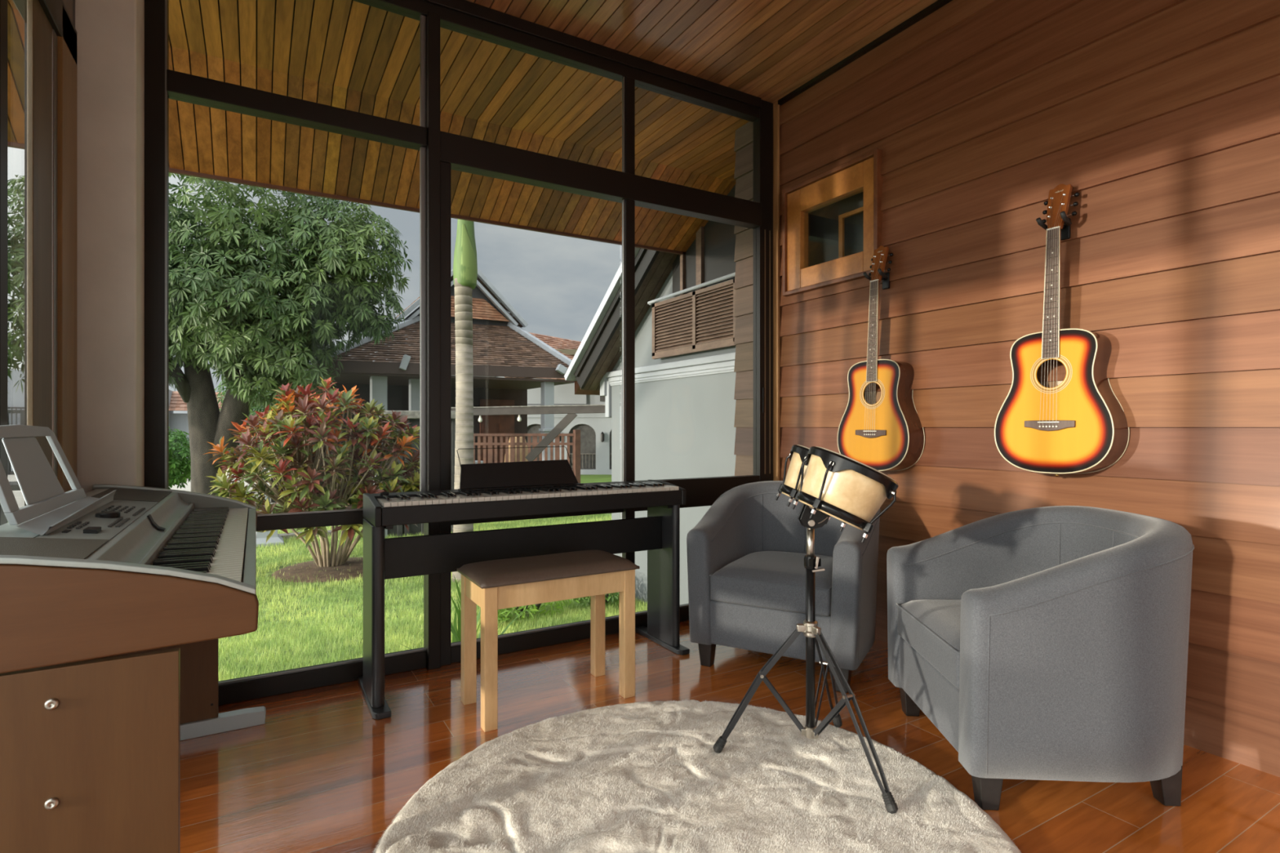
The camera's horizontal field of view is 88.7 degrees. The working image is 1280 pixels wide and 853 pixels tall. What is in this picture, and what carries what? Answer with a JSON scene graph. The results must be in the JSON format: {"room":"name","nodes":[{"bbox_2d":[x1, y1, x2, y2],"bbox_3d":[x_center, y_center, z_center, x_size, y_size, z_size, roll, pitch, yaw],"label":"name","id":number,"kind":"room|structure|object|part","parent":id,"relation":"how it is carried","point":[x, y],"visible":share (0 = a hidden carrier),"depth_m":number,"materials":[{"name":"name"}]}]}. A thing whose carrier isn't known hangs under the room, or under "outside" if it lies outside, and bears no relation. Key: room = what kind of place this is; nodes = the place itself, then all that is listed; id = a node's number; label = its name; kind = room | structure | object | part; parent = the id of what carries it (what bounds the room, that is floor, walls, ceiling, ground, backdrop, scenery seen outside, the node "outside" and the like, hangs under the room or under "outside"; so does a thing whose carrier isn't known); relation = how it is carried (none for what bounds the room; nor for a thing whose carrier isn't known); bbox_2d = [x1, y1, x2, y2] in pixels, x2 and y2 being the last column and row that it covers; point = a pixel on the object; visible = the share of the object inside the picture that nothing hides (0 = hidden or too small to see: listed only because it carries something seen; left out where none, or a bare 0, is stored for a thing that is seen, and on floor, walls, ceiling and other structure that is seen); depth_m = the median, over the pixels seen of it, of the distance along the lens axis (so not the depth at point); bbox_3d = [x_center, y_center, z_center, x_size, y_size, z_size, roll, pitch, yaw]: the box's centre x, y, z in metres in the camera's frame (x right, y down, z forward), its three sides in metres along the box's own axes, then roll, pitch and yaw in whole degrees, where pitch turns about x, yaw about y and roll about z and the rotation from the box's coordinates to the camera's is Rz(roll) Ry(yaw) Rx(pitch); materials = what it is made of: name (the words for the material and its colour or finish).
{"room":"studio","nodes":[
{"label":"studio","id":0,"kind":"room"},
{"bbox_2d":[75,0,144,493],"bbox_3d":[-1.776,-0.359,2.158,0.220,2.919,0.280,0,0,-30],"label":"wall","id":1,"kind":"structure","parent":0,"point":[110,33],"depth_m":2.06,"materials":[{"name":"grey paint"}]},
{"bbox_2d":[0,0,76,525],"bbox_3d":[-0.592,-0.409,0.012,0.090,2.819,4.620,0,0,-30],"label":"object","id":2,"kind":"structure","parent":1,"relation":"in","point":[50,30],"depth_m":1.73,"materials":[{"name":"brown wood"}]},
{"bbox_3d":[-0.562,-1.500,-0.020,0.050,0.639,4.535,0,0,-30],"label":"overdoor panel","id":3,"kind":"part","parent":2,"relation":"part of","materials":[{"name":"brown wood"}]},
{"bbox_2d":[144,0,773,705],"bbox_3d":[-0.481,-0.409,2.970,2.835,2.819,0.090,0,0,-30],"label":"window","id":4,"kind":"structure","parent":1,"relation":"in","point":[440,152],"depth_m":2.75,"materials":[{"name":"brown metal"}]},
{"bbox_3d":[-1.279,0.356,2.519,0.878,0.053,0.060,0,0,-30],"label":"rail","id":5,"kind":"part","parent":4,"relation":"part of","materials":[{"name":"brown metal"}]},
{"bbox_3d":[-0.504,0.965,2.974,2.674,0.070,0.060,0,0,-30],"label":"sill rail","id":6,"kind":"part","parent":4,"relation":"part of","materials":[{"name":"brown metal"}]},
{"bbox_3d":[-0.501,-1.766,2.969,2.674,0.107,0.072,0,0,-30],"label":"head rail","id":7,"kind":"part","parent":4,"relation":"part of","materials":[{"name":"brown metal"}]},
{"bbox_3d":[-0.083,0.342,3.221,1.698,0.146,0.060,0,0,-30],"label":"rail","id":8,"kind":"part","parent":4,"relation":"part of","materials":[{"name":"brown metal"}]},
{"bbox_3d":[0.686,-0.150,3.634,0.012,0.140,0.006,0,0,-30],"label":"lock plate","id":9,"kind":"part","parent":4,"relation":"part of","materials":[{"name":"black metal"}]},
{"bbox_2d":[7,460,279,507],"bbox_3d":[-32.075,1.821,17.123,42.000,0.158,28.000,0,0,-30],"label":"path concrete","id":10,"kind":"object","parent":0,"point":[18,495],"depth_m":18.33,"materials":[{"name":"grey concrete"}]},
{"bbox_2d":[7,368,225,471],"bbox_3d":[-22.148,-0.220,27.179,8.300,3.960,2.700,0,0,-30],"label":"house","id":11,"kind":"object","parent":10,"relation":"on","point":[15,401],"visible":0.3,"depth_m":25.03,"materials":[{"name":"paint"}]},
{"bbox_3d":[-24.192,-0.380,24.438,1.800,0.760,0.040,0,0,-30],"label":"balcony railing","id":12,"kind":"part","parent":11,"relation":"part of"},
{"bbox_2d":[168,426,191,488],"bbox_3d":[-11.158,0.860,15.065,1.877,1.816,2.066,0,0,39],"label":"round bush","id":13,"kind":"object","parent":10,"relation":"on","point":[179,473],"visible":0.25,"depth_m":14.88,"materials":[{"name":"green plant"}]},
{"bbox_2d":[214,377,271,472],"bbox_3d":[-9.293,0.096,17.327,3.926,3.345,2.294,0,0,-45],"label":"bush","id":14,"kind":"object","parent":10,"relation":"on","point":[260,408],"visible":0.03,"depth_m":16.16,"materials":[{"name":"green plant"}]},
{"bbox_2d":[7,504,647,680],"bbox_3d":[-15.065,1.581,27.654,30.000,0.379,57.050,0,0,-30],"label":"ground","id":15,"kind":"structure","parent":0,"point":[270,572],"depth_m":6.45,"materials":[{"name":"green plant"}]},
{"bbox_2d":[7,409,24,490],"bbox_3d":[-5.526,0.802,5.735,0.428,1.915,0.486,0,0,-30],"label":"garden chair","id":16,"kind":"object","parent":15,"relation":"on","point":[15,486],"visible":0.1,"depth_m":5.85,"materials":[{"name":"white plastic"}]},
{"bbox_3d":[-5.505,0.515,5.727,0.400,0.050,0.450,0,0,-30],"label":"seat","id":17,"kind":"part","parent":16,"relation":"part of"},
{"bbox_2d":[7,173,413,495],"bbox_3d":[-8.534,-1.750,11.349,8.639,7.214,3.807,0,0,-24],"label":"tree","id":18,"kind":"object","parent":15,"relation":"on","point":[251,344],"visible":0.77,"depth_m":11.21,"materials":[{"name":"green plant"}]},
{"bbox_2d":[244,491,257,508],"bbox_3d":[-8.531,1.603,13.736,0.985,0.600,0.942,0,0,13],"label":"bush","id":19,"kind":"object","parent":15,"relation":"on","point":[251,498],"visible":0.03,"depth_m":13.78,"materials":[{"name":"green plant"}]},
{"bbox_2d":[256,494,284,547],"bbox_3d":[-5.597,1.360,9.817,0.440,0.800,0.440,0,0,-30],"label":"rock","id":20,"kind":"object","parent":15,"relation":"on","point":[261,537],"visible":0.27,"depth_m":9.68,"materials":[{"name":"grey stone"}]},
{"bbox_2d":[278,529,331,539],"bbox_3d":[-6.149,1.745,9.986,2.700,0.110,0.250,0,0,-30],"label":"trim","id":21,"kind":"structure","parent":15,"relation":"on","point":[286,535],"depth_m":10.33,"materials":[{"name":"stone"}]},
{"bbox_2d":[203,377,419,567],"bbox_3d":[-3.773,0.589,7.912,2.493,2.404,1.956,0,0,-25],"label":"shrub","id":22,"kind":"object","parent":15,"relation":"on","point":[300,465],"visible":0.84,"depth_m":7.53,"materials":[{"name":"green plant"}]},
{"bbox_2d":[271,557,363,582],"bbox_3d":[-3.771,1.755,8.107,1.600,0.090,1.600,0,0,-30],"label":"soil mound","id":23,"kind":"object","parent":15,"relation":"on","point":[352,566],"visible":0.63,"depth_m":7.77,"materials":[{"name":"brown soil"}]},
{"bbox_2d":[373,410,455,537],"bbox_3d":[-3.583,0.748,10.659,1.410,2.025,0.340,0,0,-22],"label":"fence","id":24,"kind":"object","parent":15,"relation":"on","point":[413,417],"visible":0.09,"depth_m":10.58,"materials":[{"name":"wood"}]},
{"bbox_3d":[-4.142,0.820,10.439,0.180,1.880,0.200,0,0,-30],"label":"white post","id":25,"kind":"part","parent":24,"relation":"part of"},
{"bbox_2d":[271,267,574,506],"bbox_3d":[-5.420,-1.101,16.043,6.287,5.722,5.540,0,0,-30],"label":"house","id":26,"kind":"structure","parent":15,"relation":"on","point":[516,354],"depth_m":15.22,"materials":[{"name":"tile"}]},
{"bbox_3d":[-4.080,-2.840,15.551,2.000,0.520,0.164,0,0,-30],"label":"gable tile panel","id":27,"kind":"part","parent":26,"relation":"part of","materials":[{"name":"brown tile"}]},
{"bbox_3d":[-3.888,0.275,17.841,0.950,2.050,0.090,0,0,-30],"label":"panelled door","id":28,"kind":"part","parent":26,"relation":"part of","materials":[{"name":"brown wood"}]},
{"bbox_2d":[397,573,523,649],"bbox_3d":[-0.931,1.141,3.588,0.581,0.631,0.508,0,0,13],"label":"leaf plant","id":29,"kind":"object","parent":15,"relation":"on","point":[456,634],"visible":0.17,"depth_m":3.64,"materials":[{"name":"green plant"}]},
{"bbox_2d":[451,218,477,583],"bbox_3d":[-2.022,-1.223,7.475,3.873,6.058,3.814,0,0,0],"label":"palm tree","id":30,"kind":"object","parent":15,"relation":"on","point":[465,263],"visible":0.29,"depth_m":7.42,"materials":[{"name":"bark"},{"name":"leaf"}]},
{"bbox_2d":[504,436,528,462],"bbox_3d":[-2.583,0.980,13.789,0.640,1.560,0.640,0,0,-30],"label":"chair","id":31,"kind":"object","parent":15,"relation":"on","point":[521,437],"visible":0.17,"depth_m":13.61,"materials":[{"name":"beige wood"}]},
{"bbox_2d":[473,429,580,516],"bbox_3d":[-2.343,0.900,12.886,2.346,1.700,0.150,0,0,0],"label":"railing","id":32,"kind":"object","parent":15,"relation":"on","point":[575,443],"visible":0.58,"depth_m":12.87,"materials":[{"name":"brown wood"}]},
{"bbox_3d":[-2.343,0.512,12.886,2.196,0.775,0.070,0,0,0],"label":"rail","id":33,"kind":"part","parent":32,"relation":"part of","materials":[{"name":"brown wood"}]},
{"bbox_3d":[-1.245,0.900,12.892,0.110,1.700,0.110,0,0,-30],"label":"post","id":34,"kind":"part","parent":32,"relation":"part of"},
{"bbox_2d":[450,404,604,461],"bbox_3d":[-1.994,0.705,11.977,3.282,2.248,0.191,0,0,0],"label":"pergola","id":35,"kind":"object","parent":15,"relation":"on","point":[571,411],"visible":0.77,"depth_m":11.91,"materials":[{"name":"weathered timber"}]},
{"bbox_3d":[-2.921,-0.155,11.971,0.080,0.135,0.080,0,0,-30],"label":"hanging bulb","id":36,"kind":"part","parent":35,"relation":"part of","materials":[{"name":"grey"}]},
{"bbox_3d":[-2.206,-0.168,11.970,0.080,0.135,0.080,0,0,-30],"label":"hanging bulb","id":37,"kind":"part","parent":35,"relation":"part of","materials":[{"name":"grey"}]},
{"bbox_2d":[497,599,579,628],"bbox_3d":[-1.012,1.579,5.636,0.647,0.399,1.028,0,0,38],"label":"weed patch","id":38,"kind":"object","parent":15,"relation":"on","point":[534,609],"visible":0.25,"depth_m":5.51,"materials":[{"name":"green plant"}]},
{"bbox_3d":[-0.963,1.595,5.700,0.250,0.165,0.189,0,0,-30],"label":"stem","id":39,"kind":"part","parent":38,"relation":"part of","materials":[{"name":"green plant"}]},
{"bbox_2d":[573,591,618,609],"bbox_3d":[-0.380,1.545,6.050,0.445,0.478,0.774,0,0,-30],"label":"bush","id":40,"kind":"object","parent":15,"relation":"on","point":[611,597],"visible":0.09,"depth_m":5.84,"materials":[{"name":"green plant"}]},
{"bbox_2d":[564,184,736,604],"bbox_3d":[1.508,-0.194,6.357,3.535,4.988,3.040,0,0,-30],"label":"house","id":41,"kind":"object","parent":15,"relation":"on","point":[685,320],"visible":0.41,"depth_m":5.52,"materials":[{"name":"paint"}]},
{"bbox_3d":[0.450,-0.330,5.597,0.360,0.460,2.800,0,0,-30],"label":"cornice","id":42,"kind":"part","parent":41,"relation":"part of","materials":[{"name":"white paint"}]},
{"bbox_3d":[0.535,-1.105,5.102,0.114,0.049,1.660,0,0,-30],"label":"pale handrail","id":43,"kind":"part","parent":41,"relation":"part of","materials":[{"name":"white paint"}]},
{"bbox_3d":[0.422,-1.500,5.337,0.030,0.800,0.300,0,0,-30],"label":"window post","id":44,"kind":"part","parent":41,"relation":"part of","materials":[{"name":"brown wood"}]},
{"bbox_3d":[0.550,-0.843,5.094,0.075,0.485,1.630,0,0,-30],"label":"louvre panel","id":45,"kind":"part","parent":41,"relation":"part of","materials":[{"name":"brown wood"}]},
{"bbox_2d":[7,0,749,254],"bbox_3d":[-2.297,-1.927,2.928,9.000,0.985,1.675,0,0,-30],"label":"roof overhang","id":46,"kind":"structure","parent":0,"point":[349,55],"depth_m":3.67,"materials":[{"name":"brown wood"}]},
{"bbox_2d":[580,474,611,483],"bbox_3d":[-1.887,1.817,34.834,28.000,0.165,28.000,0,0,-30],"label":"lawn","id":47,"kind":"structure","parent":0,"point":[584,478],"depth_m":22.02,"materials":[{"name":"green plant"}]},
{"bbox_2d":[404,349,611,474],"bbox_3d":[-3.319,-0.425,23.724,10.498,4.650,1.300,0,0,1],"label":"building","id":48,"kind":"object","parent":47,"relation":"on","point":[595,428],"visible":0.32,"depth_m":23.98,"materials":[{"name":"white paint"}]},
{"bbox_2d":[523,332,581,380],"bbox_3d":[-2.341,-2.500,22.962,4.800,2.100,3.022,0,0,-30],"label":"tiled roof","id":49,"kind":"structure","parent":48,"relation":"on","point":[573,344],"depth_m":23.72,"materials":[{"name":"tile"}]},
{"bbox_3d":[-2.116,1.232,23.991,1.027,0.535,0.030,0,0,1],"label":"balustrade","id":50,"kind":"part","parent":48,"relation":"part of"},
{"bbox_2d":[466,0,937,103],"bbox_3d":[0.686,-1.870,0.837,3.250,0.100,4.950,0,0,-30],"label":"ceiling","id":51,"kind":"structure","parent":0,"point":[766,50],"depth_m":3.00,"materials":[{"name":"brown wood"}]},
{"bbox_2d":[180,620,1279,852],"bbox_3d":[0.703,1.060,0.807,3.250,0.120,5.080,0,0,-30],"label":"floor","id":52,"kind":"structure","parent":0,"point":[321,774],"depth_m":1.98,"materials":[{"name":"brown wood"}]},
{"bbox_2d":[0,638,266,852],"bbox_3d":[-1.155,0.674,1.562,0.469,0.652,1.307,0,0,-30],"label":"keyboard stand","id":53,"kind":"object","parent":52,"relation":"on","point":[90,749],"visible":0.78,"depth_m":1.00,"materials":[{"name":"brown wood"}]},
{"bbox_3d":[-1.313,0.590,1.462,0.015,0.220,1.244,0,0,-30],"label":"panel","id":54,"kind":"part","parent":53,"relation":"part of","materials":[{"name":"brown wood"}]},
{"bbox_3d":[-0.875,0.680,0.986,0.298,0.640,0.020,0,0,-30],"label":"panel","id":55,"kind":"part","parent":53,"relation":"part of","materials":[{"name":"brown wood"}]},
{"bbox_2d":[0,424,258,674],"bbox_3d":[-1.172,0.177,1.561,0.450,0.365,1.322,0,0,-30],"label":"keyboard","id":56,"kind":"object","parent":53,"relation":"on","point":[107,570],"visible":1,"depth_m":1.08,"materials":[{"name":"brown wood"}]},
{"bbox_3d":[-1.184,0.078,1.207,0.088,0.154,0.046,0,0,3],"label":"rest frame","id":57,"kind":"part","parent":56,"relation":"part of","materials":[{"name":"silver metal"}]},
{"bbox_3d":[-1.329,0.008,1.400,0.018,0.027,0.439,0,0,-30],"label":"rest frame","id":58,"kind":"part","parent":56,"relation":"part of","materials":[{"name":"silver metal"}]},
{"bbox_3d":[-1.306,0.088,1.410,0.048,0.133,0.284,0,0,-30],"label":"rest plate","id":59,"kind":"part","parent":56,"relation":"part of","materials":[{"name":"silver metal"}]},
{"bbox_3d":[-1.270,0.191,1.435,0.062,0.008,0.700,0,0,-30],"label":"control panel","id":60,"kind":"part","parent":56,"relation":"part of","materials":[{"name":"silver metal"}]},
{"bbox_2d":[0,537,109,559],"bbox_3d":[-0.983,0.198,1.067,0.153,0.020,0.215,0,0,-30],"label":"speaker grille","id":61,"kind":"object","parent":56,"relation":"attached to","point":[44,547],"depth_m":1.08,"materials":[{"name":"grey plastic"}]},
{"bbox_3d":[-1.428,0.078,1.623,0.047,0.154,0.083,0,0,31],"label":"rest frame","id":62,"kind":"part","parent":56,"relation":"part of","materials":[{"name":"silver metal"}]},
{"bbox_3d":[-1.084,0.197,1.237,0.008,0.004,0.030,0,0,-30],"label":"slider knob","id":63,"kind":"part","parent":56,"relation":"part of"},
{"bbox_3d":[-1.056,0.199,1.262,0.020,0.010,0.045,0,0,-30],"label":"slider knob","id":64,"kind":"part","parent":56,"relation":"part of","materials":[{"name":"black plastic"}]},
{"bbox_3d":[-1.196,0.201,1.478,0.103,0.013,0.700,0,0,-30],"label":"control panel","id":65,"kind":"part","parent":56,"relation":"part of","materials":[{"name":"grey plastic"}]},
{"bbox_2d":[90,488,172,502],"bbox_3d":[-1.482,0.198,1.916,0.153,0.020,0.335,0,0,-30],"label":"speaker grille","id":66,"kind":"object","parent":56,"relation":"attached to","point":[142,495],"depth_m":1.92,"materials":[{"name":"grey plastic"}]},
{"bbox_2d":[146,514,165,530],"bbox_3d":[-1.144,0.226,1.549,0.033,0.038,0.030,0,0,-30],"label":"wheel","id":67,"kind":"object","parent":56,"relation":"attached to","point":[153,523],"depth_m":1.54,"materials":[{"name":"black plastic"}]},
{"bbox_3d":[-1.516,0.655,2.078,0.298,0.590,0.022,0,0,-30],"label":"panel","id":68,"kind":"part","parent":53,"relation":"part of","materials":[{"name":"brown wood"}]},
{"bbox_2d":[357,504,689,719],"bbox_3d":[-0.444,0.672,2.727,1.306,0.656,0.397,0,0,-30],"label":"stand","id":69,"kind":"object","parent":52,"relation":"on","point":[658,533],"visible":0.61,"depth_m":2.63,"materials":[{"name":"black wood"}]},
{"bbox_3d":[-0.968,0.661,2.381,0.044,0.633,0.232,0,0,-30],"label":"leg","id":70,"kind":"part","parent":69,"relation":"part of","materials":[{"name":"black wood"}]},
{"bbox_2d":[363,446,685,527],"bbox_3d":[-0.427,0.214,2.697,1.290,0.258,0.299,0,0,-30],"label":"digital piano","id":71,"kind":"object","parent":69,"relation":"on","point":[486,491],"visible":1,"depth_m":2.64,"materials":[{"name":"black plastic"}]},
{"bbox_3d":[-0.958,0.250,2.453,0.030,0.012,0.012,0,0,-30],"label":"volume knob","id":72,"kind":"part","parent":71,"relation":"part of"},
{"bbox_3d":[0.110,0.661,3.014,0.040,0.633,0.232,0,0,-30],"label":"leg","id":73,"kind":"part","parent":69,"relation":"part of","materials":[{"name":"grey metal"}]},
{"bbox_2d":[457,550,639,732],"bbox_3d":[-0.336,0.745,2.410,0.594,0.510,0.309,0,0,-30],"label":"piano bench","id":74,"kind":"object","parent":52,"relation":"on","point":[492,585],"visible":1,"depth_m":2.35,"materials":[{"name":"brown wood"}]},
{"bbox_3d":[-0.623,0.763,2.381,0.045,0.474,0.045,0,0,-30],"label":"leg","id":75,"kind":"part","parent":74,"relation":"part of","materials":[{"name":"brown wood"}]},
{"bbox_3d":[-0.501,0.763,2.173,0.045,0.474,0.045,0,0,-30],"label":"leg","id":76,"kind":"part","parent":74,"relation":"part of","materials":[{"name":"brown wood"}]},
{"bbox_3d":[-0.336,0.508,2.410,0.594,0.036,0.309,0,0,-30],"label":"padded seat","id":77,"kind":"part","parent":74,"relation":"part of","materials":[{"name":"brown leather"}]},
{"bbox_3d":[-0.171,0.763,2.647,0.045,0.474,0.045,0,0,-30],"label":"leg","id":78,"kind":"part","parent":74,"relation":"part of","materials":[{"name":"brown wood"}]},
{"bbox_3d":[-0.048,0.763,2.438,0.045,0.474,0.045,0,0,-30],"label":"leg","id":79,"kind":"part","parent":74,"relation":"part of","materials":[{"name":"brown wood"}]},
{"bbox_2d":[372,698,1021,852],"bbox_3d":[0.133,0.980,1.599,1.538,0.038,1.538,0,0,29],"label":"rug","id":80,"kind":"object","parent":52,"relation":"on","point":[639,777],"visible":0.99,"depth_m":1.72,"materials":[{"name":"beige fur"}]},
{"bbox_2d":[712,503,897,813],"bbox_3d":[0.542,0.588,1.864,0.470,0.774,0.500,0,0,-30],"label":"tripod stand","id":81,"kind":"object","parent":80,"relation":"on","point":[813,634],"visible":0.97,"depth_m":1.92,"materials":[{"name":"black metal"}]},
{"bbox_3d":[0.354,0.775,1.944,0.251,0.369,0.028,0,0,6],"label":"leg","id":82,"kind":"part","parent":81,"relation":"part of","materials":[{"name":"grey metal"}]},
{"bbox_3d":[0.581,0.776,2.041,0.028,0.370,0.223,0,0,35],"label":"leg","id":83,"kind":"part","parent":81,"relation":"part of","materials":[{"name":"grey metal"}]},
{"bbox_2d":[775,444,898,542],"bbox_3d":[0.565,0.179,1.899,0.265,0.252,0.460,0,0,-1],"label":"drums","id":84,"kind":"object","parent":81,"relation":"on","point":[846,489],"visible":1,"depth_m":1.71,"materials":[{"name":"brown wood"}]},
{"bbox_3d":[0.462,0.153,2.091,0.058,0.146,0.018,0,0,-22],"label":"tension rod","id":85,"kind":"part","parent":84,"relation":"part of","materials":[{"name":"black metal"}]},
{"bbox_3d":[0.471,0.158,1.947,0.060,0.145,0.019,0,0,24],"label":"tension rod","id":86,"kind":"part","parent":84,"relation":"part of","materials":[{"name":"black metal"}]},
{"bbox_3d":[0.464,0.154,1.873,0.056,0.146,0.020,0,0,-30],"label":"tension rod","id":87,"kind":"part","parent":84,"relation":"part of","materials":[{"name":"black metal"}]},
{"bbox_3d":[0.474,0.160,1.703,0.059,0.145,0.020,0,0,28],"label":"tension rod","id":88,"kind":"part","parent":84,"relation":"part of","materials":[{"name":"black metal"}]},
{"bbox_3d":[0.628,0.232,1.716,0.086,0.132,0.014,0,0,13],"label":"tension rod","id":89,"kind":"part","parent":84,"relation":"part of","materials":[{"name":"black metal"}]},
{"bbox_3d":[0.573,0.774,1.774,0.046,0.367,0.292,0,0,-30],"label":"leg","id":90,"kind":"part","parent":81,"relation":"part of","materials":[{"name":"grey metal"}]},
{"bbox_2d":[686,480,880,693],"bbox_3d":[0.660,0.630,2.860,0.729,0.740,0.675,0,0,29],"label":"armchair","id":91,"kind":"object","parent":52,"relation":"on","point":[746,571],"visible":0.77,"depth_m":2.65,"materials":[{"name":"grey fabric"}]},
{"bbox_3d":[0.283,0.944,2.756,0.064,0.112,0.064,0,0,29],"label":"leg","id":92,"kind":"part","parent":91,"relation":"part of","materials":[{"name":"black wood"}]},
{"bbox_3d":[0.634,0.805,2.814,0.502,0.180,0.542,0,0,29],"label":"seat","id":93,"kind":"part","parent":91,"relation":"part of","materials":[{"name":"grey fabric"}]},
{"bbox_2d":[710,551,832,616],"bbox_3d":[0.630,0.642,2.806,0.484,0.140,0.545,0,0,29],"label":"seat cushion","id":94,"kind":"object","parent":91,"relation":"on","point":[774,582],"depth_m":2.62,"materials":[{"name":"grey fabric"}]},
{"bbox_3d":[0.769,0.944,2.486,0.064,0.112,0.064,0,0,29],"label":"leg","id":95,"kind":"part","parent":91,"relation":"part of","materials":[{"name":"black wood"}]},
{"bbox_2d":[886,506,1194,810],"bbox_3d":[1.203,0.630,1.991,0.675,0.740,0.729,0,0,3],"label":"armchair","id":96,"kind":"object","parent":52,"relation":"on","point":[1050,642],"visible":1,"depth_m":1.66,"materials":[{"name":"grey fabric"}]},
{"bbox_3d":[0.944,0.944,2.283,0.064,0.112,0.064,0,0,3],"label":"leg","id":97,"kind":"part","parent":96,"relation":"part of","materials":[{"name":"black wood"}]},
{"bbox_2d":[897,599,960,688],"bbox_3d":[1.142,0.642,1.994,0.545,0.140,0.484,0,0,3],"label":"seat cushion","id":98,"kind":"object","parent":96,"relation":"on","point":[930,628],"depth_m":2.00,"materials":[{"name":"grey fabric"}]},
{"bbox_3d":[1.150,0.805,1.994,0.542,0.180,0.502,0,0,3],"label":"seat","id":99,"kind":"part","parent":96,"relation":"part of","materials":[{"name":"grey fabric"}]},
{"bbox_3d":[0.915,0.944,1.728,0.064,0.112,0.064,0,0,3],"label":"leg","id":100,"kind":"part","parent":96,"relation":"part of","materials":[{"name":"black wood"}]},
{"bbox_3d":[1.395,0.944,1.746,0.063,0.112,0.060,0,0,3],"label":"leg","id":101,"kind":"part","parent":96,"relation":"part of","materials":[{"name":"black wood"}]},
{"bbox_2d":[733,0,1279,777],"bbox_3d":[1.932,-0.410,1.806,0.120,2.820,5.160,0,0,-30],"label":"wall","id":102,"kind":"structure","parent":0,"point":[1163,116],"depth_m":2.31,"materials":[{"name":"brown wood"}]},
{"bbox_2d":[773,101,779,480],"bbox_3d":[0.750,-0.409,3.689,0.016,2.818,0.095,0,0,-30],"label":"trim","id":103,"kind":"structure","parent":102,"relation":"attached to","point":[775,106],"depth_m":3.66,"materials":[{"name":"brown wood"}]},
{"bbox_2d":[782,148,883,296],"bbox_3d":[1.022,-1.010,3.371,0.185,0.780,0.840,0,0,-30],"label":"window","id":104,"kind":"structure","parent":102,"relation":"in","point":[832,220],"depth_m":3.38,"materials":[{"name":"brown wood"}]},
{"bbox_2d":[777,0,952,105],"bbox_3d":[1.984,-1.808,1.601,0.033,0.021,4.754,0,0,-30],"label":"trim","id":105,"kind":"structure","parent":102,"relation":"attached to","point":[938,4],"depth_m":3.12,"materials":[{"name":"brown wood"}]},
{"bbox_2d":[862,268,889,289],"bbox_3d":[1.099,-0.679,3.010,0.110,0.076,0.097,0,0,-30],"label":"hanger","id":106,"kind":"object","parent":102,"relation":"attached to","point":[886,276],"visible":0.88,"depth_m":3.02,"materials":[{"name":"black rubber"}]},
{"bbox_2d":[837,245,924,471],"bbox_3d":[1.099,-0.313,3.010,0.132,1.049,0.402,0,0,-30],"label":"acoustic guitar","id":107,"kind":"object","parent":106,"relation":"hanging from","point":[882,430],"visible":0.93,"depth_m":2.96,"materials":[{"name":"brown wood"}]},
{"bbox_3d":[1.140,-0.678,3.034,0.014,0.075,0.036,0,0,-30],"label":"plate","id":108,"kind":"part","parent":106,"relation":"part of","materials":[{"name":"black metal"}]},
{"bbox_2d":[1035,210,1071,240],"bbox_3d":[1.493,-0.715,2.339,0.110,0.076,0.097,0,0,-30],"label":"hanger","id":109,"kind":"object","parent":102,"relation":"attached to","point":[1066,230],"visible":0.63,"depth_m":2.35,"materials":[{"name":"black rubber"}]},
{"bbox_2d":[994,183,1129,476],"bbox_3d":[1.494,-0.348,2.340,0.133,1.049,0.403,0,0,-30],"label":"acoustic guitar","id":110,"kind":"object","parent":109,"relation":"hanging from","point":[1077,424],"visible":0.98,"depth_m":2.30,"materials":[{"name":"brown wood"}]},
{"bbox_3d":[1.534,-0.715,2.363,0.014,0.075,0.036,0,0,-30],"label":"plate","id":111,"kind":"part","parent":109,"relation":"part of","materials":[{"name":"black metal"}]}
]}

